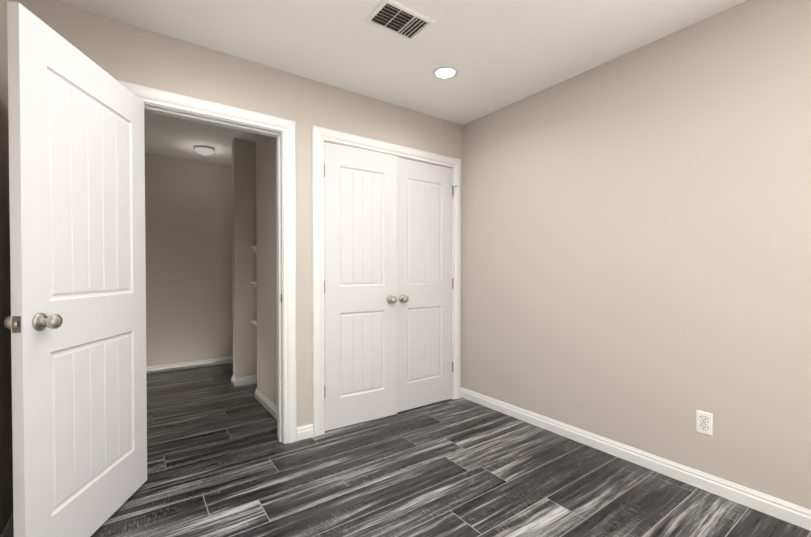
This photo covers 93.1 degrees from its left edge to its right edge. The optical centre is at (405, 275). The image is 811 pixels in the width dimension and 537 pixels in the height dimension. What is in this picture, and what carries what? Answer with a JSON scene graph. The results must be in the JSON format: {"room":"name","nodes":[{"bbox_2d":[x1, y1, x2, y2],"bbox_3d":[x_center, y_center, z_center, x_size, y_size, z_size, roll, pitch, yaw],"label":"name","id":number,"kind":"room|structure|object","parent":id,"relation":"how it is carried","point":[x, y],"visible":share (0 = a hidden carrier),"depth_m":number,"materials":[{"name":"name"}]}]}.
{"room":"empty bedroom","nodes":[
{"label":"empty bedroom","id":0,"kind":"room"},
{"bbox_2d":[0,0,15,536],"bbox_3d":[-0.797,-0.088,0.275,0.120,2.440,3.887,0,1,-36],"label":"wall","id":1,"kind":"structure","parent":0,"point":[6,478],"depth_m":1.60,"materials":[{"name":"paint"}]},
{"bbox_2d":[1,513,13,536],"bbox_3d":[-0.742,1.089,0.329,0.015,0.085,3.647,0,1,-36],"label":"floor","id":2,"kind":"structure","parent":1,"relation":"attached to","point":[8,531],"depth_m":1.59,"materials":[{"name":"grey"}]},
{"bbox_2d":[145,152,232,365],"bbox_3d":[-2.000,-0.143,4.923,2.850,2.440,0.120,0,1,-36],"label":"wall","id":3,"kind":"structure","parent":0,"point":[188,259],"depth_m":4.47,"materials":[{"name":"paint"}]},
{"bbox_2d":[146,356,232,373],"bbox_3d":[-1.961,1.035,4.882,2.650,0.085,0.015,0,1,-36],"label":"baseboard","id":4,"kind":"structure","parent":3,"relation":"attached to","point":[185,365],"depth_m":4.46,"materials":[{"name":"white wood"}]},
{"bbox_2d":[16,0,462,426],"bbox_3d":[-0.682,-0.117,2.672,2.852,2.440,0.120,0,1,-36],"label":"wall","id":5,"kind":"structure","parent":0,"point":[122,51],"depth_m":2.52,"materials":[{"name":"paint"}]},
{"bbox_2d":[4,1,146,536],"bbox_3d":[-1.361,0.092,1.676,0.166,2.026,0.786,0,1,-7],"label":"hall door","id":6,"kind":"structure","parent":5,"relation":"in","point":[75,322],"depth_m":1.53,"materials":[{"name":"white wood"}]},
{"bbox_2d":[117,80,296,443],"bbox_3d":[-1.148,0.044,2.330,0.946,2.128,0.139,0,1,-36],"label":"door frame","id":7,"kind":"structure","parent":5,"relation":"attached to","point":[287,127],"depth_m":2.52,"materials":[{"name":"white wood"}]},
{"bbox_2d":[297,424,313,440],"bbox_3d":[-0.682,1.062,2.603,0.116,0.085,0.016,0,1,-36],"label":"baseboard","id":8,"kind":"structure","parent":5,"relation":"attached to","point":[305,432],"depth_m":2.60,"materials":[{"name":"white wood"}]},
{"bbox_2d":[324,142,396,430],"bbox_3d":[-0.312,0.079,2.832,0.611,2.026,0.100,0,1,-33],"label":"closet door","id":9,"kind":"structure","parent":5,"relation":"in","point":[360,281],"depth_m":2.84,"materials":[{"name":"white wood"}]},
{"bbox_2d":[312,125,460,436],"bbox_3d":[-0.112,0.070,3.081,1.242,2.058,0.121,0,1,-36],"label":"door frame","id":10,"kind":"structure","parent":5,"relation":"attached to","point":[452,256],"depth_m":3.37,"materials":[{"name":"white wood"}]},
{"bbox_2d":[397,157,451,411],"bbox_3d":[0.175,0.074,3.197,0.600,2.026,0.100,0,1,-36],"label":"closet door","id":11,"kind":"structure","parent":5,"relation":"in","point":[424,283],"depth_m":3.20,"materials":[{"name":"white wood"}]},
{"bbox_2d":[452,184,458,371],"bbox_3d":[0.428,0.026,3.359,0.080,1.646,0.062,0,1,-36],"label":"right closet door hinges","id":12,"kind":"object","parent":5,"relation":"attached to","point":[452,278],"visible":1,"depth_m":3.38,"materials":[{"name":"silver metal"}]},
{"bbox_2d":[232,138,256,377],"bbox_3d":[-1.004,-0.136,4.319,1.730,2.440,0.120,0,1,-36],"label":"wall","id":13,"kind":"structure","parent":0,"point":[243,252],"depth_m":3.82,"materials":[{"name":"paint"}]},
{"bbox_2d":[231,375,256,386],"bbox_3d":[-1.010,1.041,4.329,1.746,0.085,0.151,0,1,-36],"label":"baseboard","id":14,"kind":"structure","parent":13,"relation":"attached to","point":[244,380],"depth_m":3.83,"materials":[{"name":"white wood"}]},
{"bbox_2d":[256,134,276,405],"bbox_3d":[-1.020,-0.121,3.077,0.100,2.440,0.933,0,1,-36],"label":"wall","id":15,"kind":"structure","parent":0,"point":[266,251],"depth_m":3.17,"materials":[{"name":"paint"}]},
{"bbox_2d":[255,388,276,419],"bbox_3d":[-1.057,1.056,3.130,0.116,0.085,0.858,0,1,-36],"label":"baseboard","id":16,"kind":"structure","parent":15,"relation":"attached to","point":[269,406],"depth_m":3.15,"materials":[{"name":"white wood"}]},
{"bbox_2d":[51,0,746,164],"bbox_3d":[-0.296,-1.381,2.214,3.207,0.100,6.485,0,1,-36],"label":"ceiling","id":17,"kind":"structure","parent":0,"point":[498,54],"depth_m":2.18,"materials":[{"name":"paint"}]},
{"bbox_2d":[194,145,214,155],"bbox_3d":[-2.133,-1.313,4.071,0.200,0.080,0.200,0,1,-36],"label":"lamp","id":18,"kind":"object","parent":17,"relation":"attached to","point":[204,150],"visible":1,"depth_m":4.01,"materials":[{"name":"white"}]},
{"bbox_2d":[363,0,435,41],"bbox_3d":[-0.030,-1.322,2.003,0.315,0.012,0.215,0,1,-36],"label":"ceiling vent","id":19,"kind":"object","parent":17,"relation":"in","point":[400,19],"visible":1,"depth_m":1.99,"materials":[{"name":"white metal"}]},
{"bbox_2d":[432,66,457,78],"bbox_3d":[0.262,-1.332,2.524,0.172,0.006,0.172,0,1,-36],"label":"recessed light","id":20,"kind":"object","parent":17,"relation":"in","point":[445,72],"visible":1,"depth_m":2.52,"materials":[{"name":"white plastic"}]},
{"bbox_2d":[90,363,810,536],"bbox_3d":[-0.296,1.159,2.245,3.207,0.100,6.485,0,1,-36],"label":"floor","id":21,"kind":"structure","parent":0,"point":[222,461],"depth_m":2.06,"materials":[{"name":"grey tile"}]},
{"bbox_2d":[462,0,810,509],"bbox_3d":[1.350,-0.113,2.382,0.120,2.440,4.820,0,1,-36],"label":"wall","id":22,"kind":"structure","parent":0,"point":[636,248],"depth_m":2.14,"materials":[{"name":"paint"}]},
{"bbox_2d":[460,388,810,530],"bbox_3d":[1.560,1.069,1.972,0.032,0.085,3.647,0,1,-36],"label":"baseboard","id":23,"kind":"structure","parent":22,"relation":"attached to","point":[794,514],"depth_m":2.14,"materials":[{"name":"white wood"}]},
{"bbox_2d":[696,410,712,435],"bbox_3d":[1.554,0.767,1.997,0.008,0.115,0.070,0,1,-36],"label":"electrical outlet","id":24,"kind":"object","parent":22,"relation":"attached to","point":[704,422],"visible":1,"depth_m":1.99,"materials":[{"name":"white plastic"}]},
{"bbox_3d":[-0.925,-0.133,4.011,0.100,2.440,0.475,0,1,-36],"label":"wall","id":25,"kind":"structure","parent":0,"visible":0},
{"bbox_2d":[251,246,256,325],"bbox_3d":[-1.192,0.107,3.823,0.554,0.795,0.473,0,1,-36],"label":"shelves","id":26,"kind":"object","parent":25,"relation":"attached to","point":[254,283],"visible":0.19,"depth_m":3.82,"materials":[{"name":"white"}]}
]}

